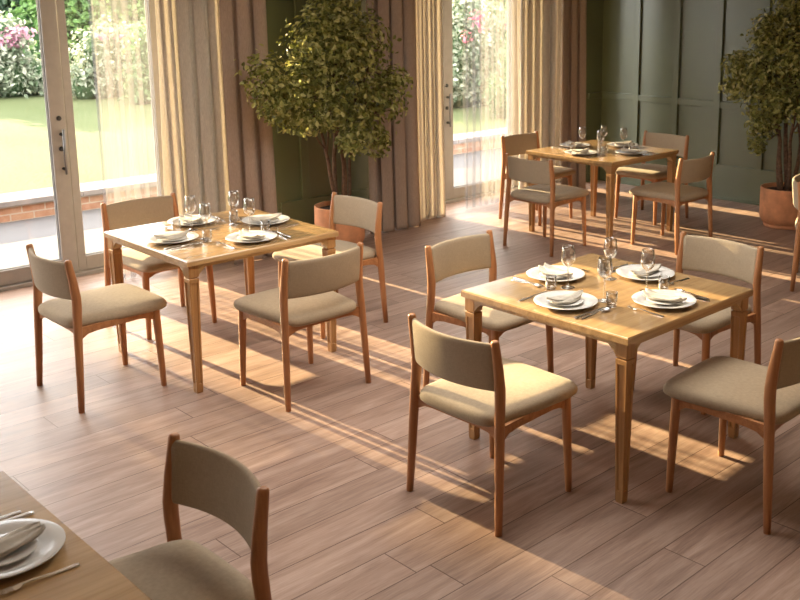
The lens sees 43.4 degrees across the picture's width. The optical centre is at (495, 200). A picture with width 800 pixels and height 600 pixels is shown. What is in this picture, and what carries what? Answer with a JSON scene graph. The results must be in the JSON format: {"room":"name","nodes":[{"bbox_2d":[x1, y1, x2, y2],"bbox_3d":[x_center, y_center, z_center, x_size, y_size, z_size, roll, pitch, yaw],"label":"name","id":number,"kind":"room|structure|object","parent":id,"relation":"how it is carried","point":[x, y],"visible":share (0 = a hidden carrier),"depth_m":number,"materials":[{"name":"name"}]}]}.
{"room":"restaurant dining room","nodes":[
{"label":"restaurant dining room","id":0,"kind":"room"},
{"bbox_2d":[0,0,603,291],"bbox_3d":[-3.162,-0.801,7.381,0.478,2.870,12.140,11,16,43],"label":"wall","id":1,"kind":"structure","parent":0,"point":[301,171],"depth_m":8.80,"materials":[{"name":"green paint"}]},
{"bbox_2d":[0,0,78,285],"bbox_3d":[-3.801,-0.574,6.894,0.125,2.520,1.650,11,16,43],"label":"door","id":2,"kind":"structure","parent":1,"relation":"attached to","point":[46,9],"depth_m":7.44,"materials":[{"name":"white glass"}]},
{"bbox_2d":[55,0,163,270],"bbox_3d":[-2.924,-0.761,7.811,0.070,2.520,0.905,11,16,43],"label":"window","id":3,"kind":"structure","parent":1,"relation":"in","point":[91,260],"depth_m":7.71,"materials":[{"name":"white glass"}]},
{"bbox_2d":[442,0,518,199],"bbox_3d":[-0.123,-1.324,10.576,0.125,2.520,1.165,11,16,43],"label":"door","id":4,"kind":"structure","parent":1,"relation":"attached to","point":[451,191],"depth_m":10.59,"materials":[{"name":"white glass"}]},
{"bbox_2d":[556,0,560,165],"bbox_3d":[0.494,-1.458,11.232,0.070,2.520,0.645,11,16,43],"label":"window","id":5,"kind":"structure","parent":1,"relation":"in","point":[559,1],"depth_m":11.43,"materials":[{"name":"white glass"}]},
{"bbox_2d":[0,180,799,599],"bbox_3d":[0.746,1.381,4.064,11.320,0.120,12.340,11,16,43],"label":"floor","id":6,"kind":"structure","parent":0,"point":[344,523],"depth_m":4.77,"materials":[{"name":"brown wood"}]},
{"bbox_2d":[0,471,151,599],"bbox_3d":[-1.431,1.292,2.317,0.980,0.750,0.980,11,16,43],"label":"dining table","id":7,"kind":"object","parent":6,"relation":"on","point":[95,578],"visible":0.67,"depth_m":2.39,"materials":[{"name":"brown wood"}]},
{"bbox_2d":[0,510,20,518],"bbox_3d":[-1.339,0.843,2.613,0.037,0.011,0.190,11,16,43],"label":"spoon","id":8,"kind":"object","parent":7,"relation":"on","point":[19,511],"visible":1,"depth_m":2.66,"materials":[{"name":"metal"}]},
{"bbox_2d":[0,511,33,521],"bbox_3d":[-1.313,0.848,2.601,0.212,0.006,0.019,-11,16,-42],"label":"knife","id":9,"kind":"object","parent":7,"relation":"on","point":[28,513],"visible":0.84,"depth_m":2.65,"materials":[{"name":"metal"}]},
{"bbox_2d":[0,518,65,578],"bbox_3d":[-1.218,0.868,2.467,0.290,0.022,0.290,11,16,43],"label":"dinner plate","id":10,"kind":"object","parent":7,"relation":"on","point":[52,539],"visible":0.62,"depth_m":2.50,"materials":[{"name":"ceramic"}]},
{"bbox_2d":[0,533,37,565],"bbox_3d":[-1.218,0.866,2.467,0.160,0.012,0.160,11,16,43],"label":"plate","id":11,"kind":"object","parent":10,"relation":"on","point":[25,550],"visible":0.52,"depth_m":2.45,"materials":[{"name":"ceramic"}]},
{"bbox_2d":[0,521,44,558],"bbox_3d":[-1.220,0.845,2.464,0.090,0.034,0.214,9,15,38],"label":"napkin","id":12,"kind":"object","parent":11,"relation":"on","point":[10,542],"visible":1,"depth_m":2.49,"materials":[{"name":"fabric"}]},
{"bbox_2d":[0,563,79,594],"bbox_3d":[-1.080,0.894,2.365,0.190,0.010,0.021,-11,16,-44],"label":"fork","id":13,"kind":"object","parent":7,"relation":"on","point":[15,587],"visible":1,"depth_m":2.35,"materials":[{"name":"metal"}]},
{"bbox_2d":[26,243,166,413],"bbox_3d":[-2.158,0.627,5.438,0.565,0.810,0.604,11,16,43],"label":"dining chair","id":14,"kind":"object","parent":6,"relation":"on","point":[83,313],"visible":1,"depth_m":5.28,"materials":[{"name":"fabric"}]},
{"bbox_2d":[100,193,216,339],"bbox_3d":[-2.178,0.409,6.506,0.604,0.810,0.565,11,16,43],"label":"dining chair","id":15,"kind":"object","parent":6,"relation":"on","point":[149,210],"visible":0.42,"depth_m":6.52,"materials":[{"name":"fabric"}]},
{"bbox_2d":[108,432,271,599],"bbox_3d":[-0.968,1.170,2.774,0.565,0.810,0.604,11,16,43],"label":"dining chair","id":16,"kind":"object","parent":6,"relation":"on","point":[206,479],"visible":0.89,"depth_m":2.88,"materials":[{"name":"fabric"}]},
{"bbox_2d":[154,0,230,214],"bbox_3d":[-2.342,-0.850,7.738,0.558,2.777,0.106,-10,15,-42],"label":"linen curtain","id":17,"kind":"object","parent":6,"relation":"on","point":[193,127],"visible":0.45,"depth_m":7.73,"materials":[{"name":"fabric"}]},
{"bbox_2d":[104,207,338,393],"bbox_3d":[-1.620,0.547,5.976,0.980,0.750,0.980,11,16,43],"label":"dining table","id":18,"kind":"object","parent":6,"relation":"on","point":[192,259],"visible":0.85,"depth_m":5.70,"materials":[{"name":"brown wood"}]},
{"bbox_2d":[145,231,198,243],"bbox_3d":[-1.833,0.215,5.672,0.290,0.022,0.290,11,16,43],"label":"dinner plate","id":19,"kind":"object","parent":18,"relation":"on","point":[190,235],"visible":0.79,"depth_m":5.67,"materials":[{"name":"ceramic"}]},
{"bbox_2d":[158,235,186,240],"bbox_3d":[-1.833,0.213,5.671,0.160,0.012,0.160,11,16,43],"label":"plate","id":20,"kind":"object","parent":19,"relation":"on","point":[185,236],"visible":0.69,"depth_m":5.64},
{"bbox_2d":[154,229,188,238],"bbox_3d":[-1.831,0.193,5.665,0.090,0.034,0.214,11,16,42],"label":"napkin","id":21,"kind":"object","parent":20,"relation":"on","point":[181,234],"visible":1,"depth_m":5.65,"materials":[{"name":"fabric"}]},
{"bbox_2d":[171,219,180,230],"bbox_3d":[-1.886,0.145,5.901,0.052,0.067,0.052,11,16,43],"label":"tumbler","id":22,"kind":"object","parent":18,"relation":"on","point":[172,219],"visible":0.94,"depth_m":5.90,"materials":[{"name":"clear glass"}]},
{"bbox_2d":[184,195,197,230],"bbox_3d":[-1.803,0.072,5.914,0.069,0.204,0.069,11,16,43],"label":"wine glass","id":23,"kind":"object","parent":18,"relation":"on","point":[190,229],"visible":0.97,"depth_m":5.90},
{"bbox_2d":[184,195,195,212],"bbox_3d":[-1.803,0.022,5.904,0.069,0.101,0.069,11,16,43],"label":"bowl","id":24,"kind":"object","parent":23,"relation":"on","point":[193,195],"depth_m":5.89,"materials":[{"name":"clear glass"}]},
{"bbox_2d":[167,215,216,225],"bbox_3d":[-1.852,0.126,6.108,0.290,0.022,0.290,11,16,43],"label":"dinner plate","id":25,"kind":"object","parent":18,"relation":"on","point":[175,220],"visible":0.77,"depth_m":6.11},
{"bbox_2d":[180,217,205,223],"bbox_3d":[-1.852,0.124,6.108,0.160,0.012,0.160,11,16,43],"label":"plate","id":26,"kind":"object","parent":25,"relation":"on","point":[182,221],"visible":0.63,"depth_m":6.07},
{"bbox_2d":[179,213,204,221],"bbox_3d":[-1.854,0.104,6.101,0.214,0.034,0.090,10,15,40],"label":"napkin","id":27,"kind":"object","parent":26,"relation":"on","point":[186,217],"visible":0.95,"depth_m":6.10,"materials":[{"name":"fabric"}]},
{"bbox_2d":[199,203,210,239],"bbox_3d":[-1.653,0.117,5.697,0.069,0.204,0.069,11,16,43],"label":"wine glass","id":28,"kind":"object","parent":18,"relation":"on","point":[208,204],"visible":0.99,"depth_m":5.68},
{"bbox_2d":[202,229,211,242],"bbox_3d":[-1.627,0.199,5.639,0.052,0.067,0.052,11,16,43],"label":"tumbler","id":29,"kind":"object","parent":18,"relation":"on","point":[207,240],"visible":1,"depth_m":5.63,"materials":[{"name":"clear glass"}]},
{"bbox_2d":[228,190,240,224],"bbox_3d":[-1.586,0.042,6.065,0.069,0.204,0.069,11,16,43],"label":"wine glass","id":30,"kind":"object","parent":18,"relation":"on","point":[234,223],"visible":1,"depth_m":6.05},
{"bbox_2d":[228,190,239,207],"bbox_3d":[-1.586,-0.009,6.055,0.069,0.101,0.069,11,16,43],"label":"bowl","id":31,"kind":"object","parent":30,"relation":"on","point":[236,190],"depth_m":6.04,"materials":[{"name":"clear glass"}]},
{"bbox_2d":[243,198,254,222],"bbox_3d":[-1.437,0.086,5.847,0.069,0.204,0.069,11,16,43],"label":"wine glass","id":32,"kind":"object","parent":18,"relation":"on","point":[244,198],"visible":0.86,"depth_m":5.83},
{"bbox_2d":[225,230,276,242],"bbox_3d":[-1.388,0.211,5.690,0.290,0.022,0.290,11,16,43],"label":"dinner plate","id":33,"kind":"object","parent":18,"relation":"on","point":[270,235],"visible":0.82,"depth_m":5.70,"materials":[{"name":"ceramic"}]},
{"bbox_2d":[237,233,265,240],"bbox_3d":[-1.388,0.209,5.690,0.160,0.012,0.160,11,16,43],"label":"plate","id":34,"kind":"object","parent":33,"relation":"on","point":[238,237],"visible":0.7,"depth_m":5.67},
{"bbox_2d":[239,228,264,237],"bbox_3d":[-1.386,0.188,5.688,0.214,0.034,0.090,11,16,43],"label":"napkin","id":35,"kind":"object","parent":34,"relation":"on","point":[244,232],"visible":1,"depth_m":5.68,"materials":[{"name":"fabric"}]},
{"bbox_2d":[241,214,289,225],"bbox_3d":[-1.407,0.122,6.127,0.290,0.022,0.290,11,16,43],"label":"dinner plate","id":36,"kind":"object","parent":18,"relation":"on","point":[282,218],"visible":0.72,"depth_m":6.13,"materials":[{"name":"ceramic"}]},
{"bbox_2d":[254,218,278,222],"bbox_3d":[-1.407,0.120,6.126,0.160,0.012,0.160,11,16,43],"label":"plate","id":37,"kind":"object","parent":36,"relation":"on","point":[274,219],"visible":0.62,"depth_m":6.10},
{"bbox_2d":[250,213,281,221],"bbox_3d":[-1.409,0.099,6.124,0.090,0.034,0.214,11,16,43],"label":"napkin","id":38,"kind":"object","parent":37,"relation":"on","point":[272,216],"visible":1,"depth_m":6.10,"materials":[{"name":"fabric"}]},
{"bbox_2d":[219,0,277,263],"bbox_3d":[-1.973,-0.885,7.915,0.429,2.777,0.117,-10,15,-42],"label":"curtain","id":39,"kind":"object","parent":6,"relation":"on","point":[243,23],"visible":0.61,"depth_m":7.90,"materials":[{"name":"beige fabric"}]},
{"bbox_2d":[233,242,370,411],"bbox_3d":[-1.069,0.623,5.458,0.604,0.810,0.565,11,16,42],"label":"dining chair","id":40,"kind":"object","parent":6,"relation":"on","point":[305,297],"visible":1,"depth_m":5.27,"materials":[{"name":"fabric"}]},
{"bbox_2d":[234,0,412,243],"bbox_3d":[-1.382,-0.745,8.137,0.726,2.419,1.667,11,16,43],"label":"potted tree","id":41,"kind":"object","parent":6,"relation":"on","point":[340,42],"visible":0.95,"depth_m":8.03,"materials":[{"name":"green plant"}]},
{"bbox_2d":[272,192,387,338],"bbox_3d":[-1.086,0.404,6.530,0.565,0.810,0.604,11,16,43],"label":"dining chair","id":42,"kind":"object","parent":6,"relation":"on","point":[359,212],"visible":0.72,"depth_m":6.54,"materials":[{"name":"fabric"}]},
{"bbox_2d":[366,0,420,233],"bbox_3d":[-0.905,-1.103,8.984,0.591,2.777,0.128,-10,15,-41],"label":"curtain","id":43,"kind":"object","parent":6,"relation":"on","point":[394,179],"visible":0.7,"depth_m":9.05,"materials":[{"name":"beige fabric"}]},
{"bbox_2d":[416,0,445,220],"bbox_3d":[-0.659,-1.188,9.397,0.106,2.777,0.393,11,16,43],"label":"linen curtain","id":44,"kind":"object","parent":6,"relation":"on","point":[429,33],"visible":0.83,"depth_m":9.46,"materials":[{"name":"fabric"}]},
{"bbox_2d":[423,230,553,386],"bbox_3d":[-0.018,0.630,5.422,0.604,0.810,0.565,10,15,41],"label":"dining chair","id":45,"kind":"object","parent":6,"relation":"on","point":[451,257],"visible":0.52,"depth_m":5.43,"materials":[{"name":"fabric"}]},
{"bbox_2d":[406,313,577,536],"bbox_3d":[-0.008,0.867,4.259,0.565,0.810,0.604,11,16,43],"label":"dining chair","id":46,"kind":"object","parent":6,"relation":"on","point":[483,389],"visible":1,"depth_m":4.07,"materials":[{"name":"fabric"}]},
{"bbox_2d":[517,0,557,188],"bbox_3d":[0.458,-1.417,10.522,0.111,2.777,0.580,11,16,43],"label":"linen curtain","id":47,"kind":"object","parent":6,"relation":"on","point":[537,20],"visible":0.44,"depth_m":10.48,"materials":[{"name":"fabric"}]},
{"bbox_2d":[499,131,575,225],"bbox_3d":[0.411,-0.228,9.631,0.604,0.810,0.565,11,16,43],"label":"dining chair","id":48,"kind":"object","parent":6,"relation":"on","point":[517,144],"visible":0.56,"depth_m":9.65,"materials":[{"name":"fabric"}]},
{"bbox_2d":[503,153,588,256],"bbox_3d":[0.445,-0.007,8.549,0.565,0.810,0.604,11,16,43],"label":"dining chair","id":49,"kind":"object","parent":6,"relation":"on","point":[546,193],"visible":1,"depth_m":8.36,"materials":[{"name":"fabric"}]},
{"bbox_2d":[561,0,586,188],"bbox_3d":[0.825,-1.457,10.720,0.106,2.777,0.416,11,16,43],"label":"curtain","id":50,"kind":"object","parent":6,"relation":"on","point":[574,39],"visible":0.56,"depth_m":10.74,"materials":[{"name":"brown fabric"}]},
{"bbox_2d":[526,140,678,248],"bbox_3d":[0.969,-0.090,9.101,0.980,0.750,0.980,11,16,43],"label":"dining table","id":51,"kind":"object","parent":6,"relation":"on","point":[609,162],"visible":0.8,"depth_m":8.88,"materials":[{"name":"brown wood"}]},
{"bbox_2d":[559,142,590,147],"bbox_3d":[0.737,-0.511,9.233,0.290,0.022,0.290,11,16,43],"label":"dinner plate","id":52,"kind":"object","parent":51,"relation":"on","point":[561,144],"visible":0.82,"depth_m":9.23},
{"bbox_3d":[0.737,-0.513,9.233,0.160,0.012,0.160,11,16,43],"label":"plate","id":53,"kind":"object","parent":52,"relation":"on","visible":0},
{"bbox_2d":[565,140,583,145],"bbox_3d":[0.735,-0.533,9.226,0.090,0.034,0.214,-10,15,-41],"label":"napkin","id":54,"kind":"object","parent":53,"relation":"on","point":[569,141],"visible":0.94,"depth_m":9.21,"materials":[{"name":"fabric"}]},
{"bbox_2d":[565,149,596,155],"bbox_3d":[0.756,-0.422,8.797,0.290,0.022,0.290,11,16,43],"label":"dinner plate","id":55,"kind":"object","parent":51,"relation":"on","point":[566,151],"visible":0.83,"depth_m":8.79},
{"bbox_3d":[0.756,-0.424,8.796,0.160,0.012,0.160,11,16,43],"label":"plate","id":56,"kind":"object","parent":55,"relation":"on","visible":0},
{"bbox_2d":[572,147,588,152],"bbox_3d":[0.758,-0.444,8.790,0.090,0.034,0.214,11,16,42],"label":"napkin","id":57,"kind":"object","parent":56,"relation":"on","point":[586,149],"visible":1,"depth_m":8.78,"materials":[{"name":"fabric"}]},
{"bbox_2d":[607,142,638,147],"bbox_3d":[1.182,-0.514,9.252,0.290,0.022,0.290,11,16,43],"label":"dinner plate","id":58,"kind":"object","parent":51,"relation":"on","point":[611,143],"visible":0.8,"depth_m":9.26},
{"bbox_3d":[1.182,-0.516,9.251,0.160,0.012,0.160,11,16,43],"label":"plate","id":59,"kind":"object","parent":58,"relation":"on","visible":0},
{"bbox_2d":[615,140,631,144],"bbox_3d":[1.180,-0.537,9.249,0.214,0.034,0.090,-10,15,-41],"label":"napkin","id":60,"kind":"object","parent":59,"relation":"on","point":[625,142],"visible":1,"depth_m":9.22,"materials":[{"name":"fabric"}]},
{"bbox_2d":[615,149,647,154],"bbox_3d":[1.201,-0.425,8.815,0.290,0.022,0.290,11,16,43],"label":"dinner plate","id":61,"kind":"object","parent":51,"relation":"on","point":[620,150],"visible":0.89,"depth_m":8.81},
{"bbox_3d":[1.201,-0.427,8.815,0.160,0.012,0.160,11,16,43],"label":"plate","id":62,"kind":"object","parent":61,"relation":"on","visible":0},
{"bbox_2d":[621,147,641,151],"bbox_3d":[1.203,-0.449,8.813,0.090,0.034,0.214,-10,16,-42],"label":"napkin","id":63,"kind":"object","parent":62,"relation":"on","point":[624,149],"visible":1,"depth_m":8.80,"materials":[{"name":"fabric"}]},
{"bbox_2d":[461,253,752,503],"bbox_3d":[0.530,0.787,4.798,0.980,0.750,0.980,11,16,43],"label":"dining table","id":64,"kind":"object","parent":6,"relation":"on","point":[624,328],"visible":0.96,"depth_m":4.54,"materials":[{"name":"brown wood"}]},
{"bbox_2d":[512,279,541,286],"bbox_3d":[0.152,0.395,4.812,0.190,0.011,0.037,11,16,42],"label":"spoon","id":65,"kind":"object","parent":64,"relation":"on","point":[534,284],"visible":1,"depth_m":4.79,"materials":[{"name":"metal"}]},
{"bbox_2d":[513,277,544,286],"bbox_3d":[0.163,0.392,4.838,0.019,0.006,0.212,-11,16,-43],"label":"knife","id":66,"kind":"object","parent":64,"relation":"on","point":[517,278],"visible":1,"depth_m":4.87,"materials":[{"name":"metal"}]},
{"bbox_2d":[546,275,556,289],"bbox_3d":[0.265,0.385,4.723,0.052,0.067,0.052,11,16,43],"label":"tumbler","id":67,"kind":"object","parent":64,"relation":"on","point":[548,287],"visible":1,"depth_m":4.72,"materials":[{"name":"clear glass"}]},
{"bbox_2d":[526,265,584,281],"bbox_3d":[0.298,0.366,4.930,0.290,0.022,0.290,11,16,43],"label":"dinner plate","id":68,"kind":"object","parent":64,"relation":"on","point":[534,272],"visible":0.59,"depth_m":4.93,"materials":[{"name":"ceramic"}]},
{"bbox_2d":[539,270,570,277],"bbox_3d":[0.298,0.364,4.929,0.160,0.012,0.160,11,16,43],"label":"plate","id":69,"kind":"object","parent":68,"relation":"on","point":[541,273],"visible":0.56,"depth_m":4.89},
{"bbox_2d":[538,263,572,276],"bbox_3d":[0.296,0.344,4.923,0.090,0.034,0.214,-10,15,-39],"label":"napkin","id":70,"kind":"object","parent":69,"relation":"on","point":[547,269],"visible":0.99,"depth_m":4.92,"materials":[{"name":"fabric"}]},
{"bbox_2d":[533,290,597,309],"bbox_3d":[0.317,0.455,4.493,0.290,0.022,0.290,11,16,43],"label":"dinner plate","id":71,"kind":"object","parent":64,"relation":"on","point":[589,300],"visible":0.7,"depth_m":4.50,"materials":[{"name":"ceramic"}]},
{"bbox_2d":[548,295,582,305],"bbox_3d":[0.317,0.453,4.493,0.160,0.012,0.160,11,16,43],"label":"plate","id":72,"kind":"object","parent":71,"relation":"on","point":[580,300],"visible":0.5,"depth_m":4.46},
{"bbox_2d":[546,289,582,302],"bbox_3d":[0.319,0.433,4.487,0.214,0.034,0.090,-10,15,-41],"label":"napkin","id":73,"kind":"object","parent":72,"relation":"on","point":[574,297],"visible":1,"depth_m":4.48,"materials":[{"name":"fabric"}]},
{"bbox_2d":[561,245,575,289],"bbox_3d":[0.345,0.313,4.732,0.069,0.204,0.069,11,16,43],"label":"wine glass","id":74,"kind":"object","parent":64,"relation":"on","point":[563,247],"visible":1,"depth_m":4.72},
{"bbox_2d":[561,245,575,266],"bbox_3d":[0.345,0.263,4.722,0.069,0.101,0.069,11,16,43],"label":"bowl","id":75,"kind":"object","parent":74,"relation":"on","point":[563,247],"depth_m":4.71,"materials":[{"name":"clear glass"}]},
{"bbox_2d":[573,307,603,318],"bbox_3d":[0.412,0.489,4.362,0.019,0.006,0.212,10,16,42],"label":"knife","id":76,"kind":"object","parent":64,"relation":"on","point":[596,310],"visible":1,"depth_m":4.34,"materials":[{"name":"metal"}]},
{"bbox_2d":[581,307,610,318],"bbox_3d":[0.439,0.488,4.351,0.190,0.011,0.037,-11,16,-44],"label":"spoon","id":77,"kind":"object","parent":64,"relation":"on","point":[604,308],"visible":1,"depth_m":4.37,"materials":[{"name":"metal"}]},
{"bbox_2d":[600,307,610,310],"bbox_3d":[0.487,0.480,4.397,0.056,0.009,0.037,-11,16,-43],"label":"bowl","id":78,"kind":"object","parent":77,"relation":"on","point":[605,308],"depth_m":4.41,"materials":[{"name":"metal"}]},
{"bbox_2d":[598,260,608,274],"bbox_3d":[0.539,0.333,4.980,0.052,0.067,0.052,11,16,43],"label":"tumbler","id":79,"kind":"object","parent":64,"relation":"on","point":[601,272],"visible":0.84,"depth_m":4.97,"materials":[{"name":"clear glass"}]},
{"bbox_2d":[597,256,612,302],"bbox_3d":[0.497,0.355,4.525,0.069,0.204,0.069,11,16,43],"label":"wine glass","id":80,"kind":"object","parent":64,"relation":"on","point":[600,258],"visible":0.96,"depth_m":4.51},
{"bbox_2d":[597,256,612,279],"bbox_3d":[0.497,0.305,4.514,0.069,0.101,0.069,11,16,43],"label":"bowl","id":81,"kind":"object","parent":80,"relation":"on","point":[600,258],"depth_m":4.50,"materials":[{"name":"clear glass"}]},
{"bbox_2d":[603,237,617,280],"bbox_3d":[0.563,0.283,4.882,0.069,0.204,0.069,11,16,43],"label":"wine glass","id":82,"kind":"object","parent":64,"relation":"on","point":[606,239],"visible":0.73,"depth_m":4.86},
{"bbox_2d":[603,237,617,258],"bbox_3d":[0.563,0.232,4.872,0.069,0.101,0.069,11,16,43],"label":"bowl","id":83,"kind":"object","parent":82,"relation":"on","point":[606,239],"depth_m":4.86,"materials":[{"name":"clear glass"}]},
{"bbox_2d":[606,290,617,307],"bbox_3d":[0.520,0.439,4.458,0.052,0.067,0.052,11,16,43],"label":"tumbler","id":84,"kind":"object","parent":64,"relation":"on","point":[607,303],"visible":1,"depth_m":4.45,"materials":[{"name":"clear glass"}]},
{"bbox_2d":[616,264,674,280],"bbox_3d":[0.744,0.362,4.948,0.290,0.022,0.290,11,16,43],"label":"dinner plate","id":85,"kind":"object","parent":64,"relation":"on","point":[623,271],"visible":0.73,"depth_m":4.95,"materials":[{"name":"ceramic"}]},
{"bbox_2d":[629,268,661,276],"bbox_3d":[0.744,0.360,4.948,0.160,0.012,0.160,11,16,43],"label":"plate","id":86,"kind":"object","parent":85,"relation":"on","point":[656,273],"visible":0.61,"depth_m":4.93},
{"bbox_2d":[631,263,660,275],"bbox_3d":[0.741,0.340,4.945,0.090,0.034,0.214,11,16,43],"label":"napkin","id":87,"kind":"object","parent":86,"relation":"on","point":[641,272],"visible":0.91,"depth_m":4.93,"materials":[{"name":"fabric"}]},
{"bbox_2d":[626,306,664,316],"bbox_3d":[0.660,0.484,4.377,0.190,0.010,0.021,10,15,41],"label":"fork","id":88,"kind":"object","parent":64,"relation":"on","point":[630,307],"visible":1,"depth_m":4.38,"materials":[{"name":"metal"}]},
{"bbox_2d":[640,248,654,290],"bbox_3d":[0.713,0.326,4.668,0.069,0.204,0.069,11,16,43],"label":"wine glass","id":89,"kind":"object","parent":64,"relation":"on","point":[643,250],"visible":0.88,"depth_m":4.65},
{"bbox_2d":[640,248,654,270],"bbox_3d":[0.713,0.276,4.658,0.069,0.101,0.069,11,16,43],"label":"bowl","id":90,"kind":"object","parent":89,"relation":"on","point":[643,250],"depth_m":4.65,"materials":[{"name":"clear glass"}]},
{"bbox_2d":[658,275,669,289],"bbox_3d":[0.796,0.389,4.706,0.052,0.067,0.052,11,16,43],"label":"tumbler","id":91,"kind":"object","parent":64,"relation":"on","point":[665,288],"visible":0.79,"depth_m":4.70,"materials":[{"name":"clear glass"}]},
{"bbox_2d":[632,289,696,308],"bbox_3d":[0.762,0.451,4.512,0.290,0.022,0.290,11,16,43],"label":"dinner plate","id":92,"kind":"object","parent":64,"relation":"on","point":[638,297],"visible":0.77,"depth_m":4.51,"materials":[{"name":"ceramic"}]},
{"bbox_2d":[646,294,680,304],"bbox_3d":[0.762,0.449,4.511,0.160,0.012,0.160,11,16,43],"label":"plate","id":93,"kind":"object","parent":92,"relation":"on","point":[661,302],"visible":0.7,"depth_m":4.48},
{"bbox_2d":[642,288,686,301],"bbox_3d":[0.764,0.428,4.510,0.214,0.034,0.090,10,15,40],"label":"napkin","id":94,"kind":"object","parent":93,"relation":"on","point":[648,293],"visible":1,"depth_m":4.50,"materials":[{"name":"fabric"}]},
{"bbox_2d":[674,289,708,298],"bbox_3d":[0.910,0.431,4.632,0.037,0.011,0.190,-11,16,-44],"label":"spoon","id":95,"kind":"object","parent":64,"relation":"on","point":[680,290],"visible":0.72,"depth_m":4.64,"materials":[{"name":"metal"}]},
{"bbox_2d":[614,131,688,224],"bbox_3d":[1.503,-0.232,9.655,0.565,0.810,0.604,11,16,43],"label":"dining chair","id":96,"kind":"object","parent":6,"relation":"on","point":[653,173],"visible":0.75,"depth_m":9.65,"materials":[{"name":"fabric"}]},
{"bbox_2d":[629,152,714,254],"bbox_3d":[1.520,-0.019,8.610,0.604,0.810,0.565,11,16,42],"label":"dining chair","id":97,"kind":"object","parent":6,"relation":"on","point":[676,194],"visible":0.98,"depth_m":8.43,"materials":[{"name":"fabric"}]},
{"bbox_2d":[633,231,763,414],"bbox_3d":[1.071,0.637,5.386,0.565,0.810,0.604,11,16,43],"label":"dining chair","id":98,"kind":"object","parent":6,"relation":"on","point":[736,260],"visible":0.48,"depth_m":5.42,"materials":[{"name":"fabric"}]},
{"bbox_2d":[663,338,799,534],"bbox_3d":[1.081,0.863,4.279,0.604,0.810,0.565,10,15,40],"label":"dining chair","id":99,"kind":"object","parent":6,"relation":"on","point":[761,399],"visible":1,"depth_m":4.11,"materials":[{"name":"fabric"}]},
{"bbox_2d":[718,0,799,229],"bbox_3d":[2.695,-0.991,9.118,1.330,2.509,0.789,11,16,43],"label":"potted tree","id":100,"kind":"object","parent":6,"relation":"on","point":[777,210],"visible":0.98,"depth_m":9.12,"materials":[{"name":"green plant"}]},
{"bbox_2d":[790,174,799,291],"bbox_3d":[2.490,0.230,7.386,0.604,0.810,0.565,4,12,19],"label":"dining chair","id":101,"kind":"object","parent":6,"relation":"on","point":[796,179],"visible":1,"depth_m":7.24,"materials":[{"name":"brown wood"}]},
{"bbox_2d":[600,0,799,202],"bbox_3d":[4.982,-0.939,8.008,11.320,2.850,0.228,11,16,43],"label":"wall","id":102,"kind":"structure","parent":0,"point":[661,59],"depth_m":10.72,"materials":[{"name":"green paint"}]},
{"bbox_2d":[600,178,759,205],"bbox_3d":[5.016,0.484,8.114,10.620,0.020,0.035,11,16,43],"label":"baseboard","id":103,"kind":"structure","parent":102,"relation":"attached to","point":[714,197],"depth_m":10.58,"materials":[{"name":"green paint"}]},
{"label":"outside","id":104,"kind":"structure","parent":0,"visible":0},
{"bbox_2d":[0,95,506,193],"bbox_3d":[-21.733,-3.534,28.135,49.380,0.300,70.000,11,16,43],"label":"lawn","id":105,"kind":"structure","parent":104,"point":[115,139],"depth_m":14.57,"materials":[{"name":"plant"}]},
{"bbox_2d":[0,0,34,21],"bbox_3d":[-14.472,-6.268,29.127,2.709,4.892,6.066,11,16,43],"label":"tree","id":106,"kind":"object","parent":105,"relation":"on","point":[5,5],"visible":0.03,"depth_m":28.62,"materials":[{"name":"green plant"}]},
{"bbox_2d":[0,11,71,98],"bbox_3d":[-10.751,-3.067,20.484,2.729,1.941,3.909,11,16,43],"label":"rhododendron","id":107,"kind":"object","parent":105,"relation":"on","point":[20,74],"visible":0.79,"depth_m":20.36,"materials":[{"name":"green plant"}]},
{"bbox_2d":[3,0,145,68],"bbox_3d":[-10.196,-5.703,26.996,3.138,4.552,6.751,11,16,43],"label":"tree","id":108,"kind":"object","parent":105,"relation":"on","point":[79,14],"visible":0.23,"depth_m":25.36,"materials":[{"name":"green plant"}]},
{"bbox_2d":[68,12,144,98],"bbox_3d":[-7.719,-3.016,20.619,2.190,1.741,2.684,3,12,16],"label":"rhododendron","id":109,"kind":"object","parent":105,"relation":"on","point":[93,76],"visible":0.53,"depth_m":20.03,"materials":[{"name":"green plant"}]},
{"bbox_2d":[116,17,150,104],"bbox_3d":[-6.191,-2.792,19.751,2.689,1.674,1.738,-7,14,-31],"label":"shrub","id":110,"kind":"object","parent":105,"relation":"on","point":[138,92],"visible":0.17,"depth_m":18.97,"materials":[{"name":"green plant"}]},
{"bbox_2d":[452,0,507,107],"bbox_3d":[-0.434,-2.946,19.103,2.076,2.227,3.853,10,15,40],"label":"flowering bush","id":111,"kind":"object","parent":105,"relation":"on","point":[477,31],"visible":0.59,"depth_m":18.43,"materials":[{"name":"green plant"}]},
{"bbox_2d":[455,0,507,13],"bbox_3d":[-0.180,-5.170,23.416,7.470,4.912,3.552,-11,16,-42],"label":"tree","id":112,"kind":"object","parent":105,"relation":"on","point":[502,1],"visible":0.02,"depth_m":22.27,"materials":[{"name":"green plant"}]},
{"bbox_2d":[478,33,506,118],"bbox_3d":[0.495,-2.283,17.369,2.067,1.603,1.518,-10,15,-41],"label":"shrub","id":113,"kind":"object","parent":105,"relation":"on","point":[498,94],"visible":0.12,"depth_m":16.86,"materials":[{"name":"green plant"}]},
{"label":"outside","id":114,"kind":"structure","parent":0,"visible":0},
{"bbox_2d":[0,148,501,268],"bbox_3d":[-2.930,0.259,10.121,2.650,0.160,70.000,11,16,43],"label":"patio","id":115,"kind":"structure","parent":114,"point":[484,165],"depth_m":9.67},
{"bbox_2d":[0,127,506,222],"bbox_3d":[-3.828,-0.156,11.215,0.450,0.215,50.393,11,16,43],"label":"wall","id":116,"kind":"structure","parent":115,"relation":"on","point":[30,204],"depth_m":10.66,"materials":[{"name":"red brick"}]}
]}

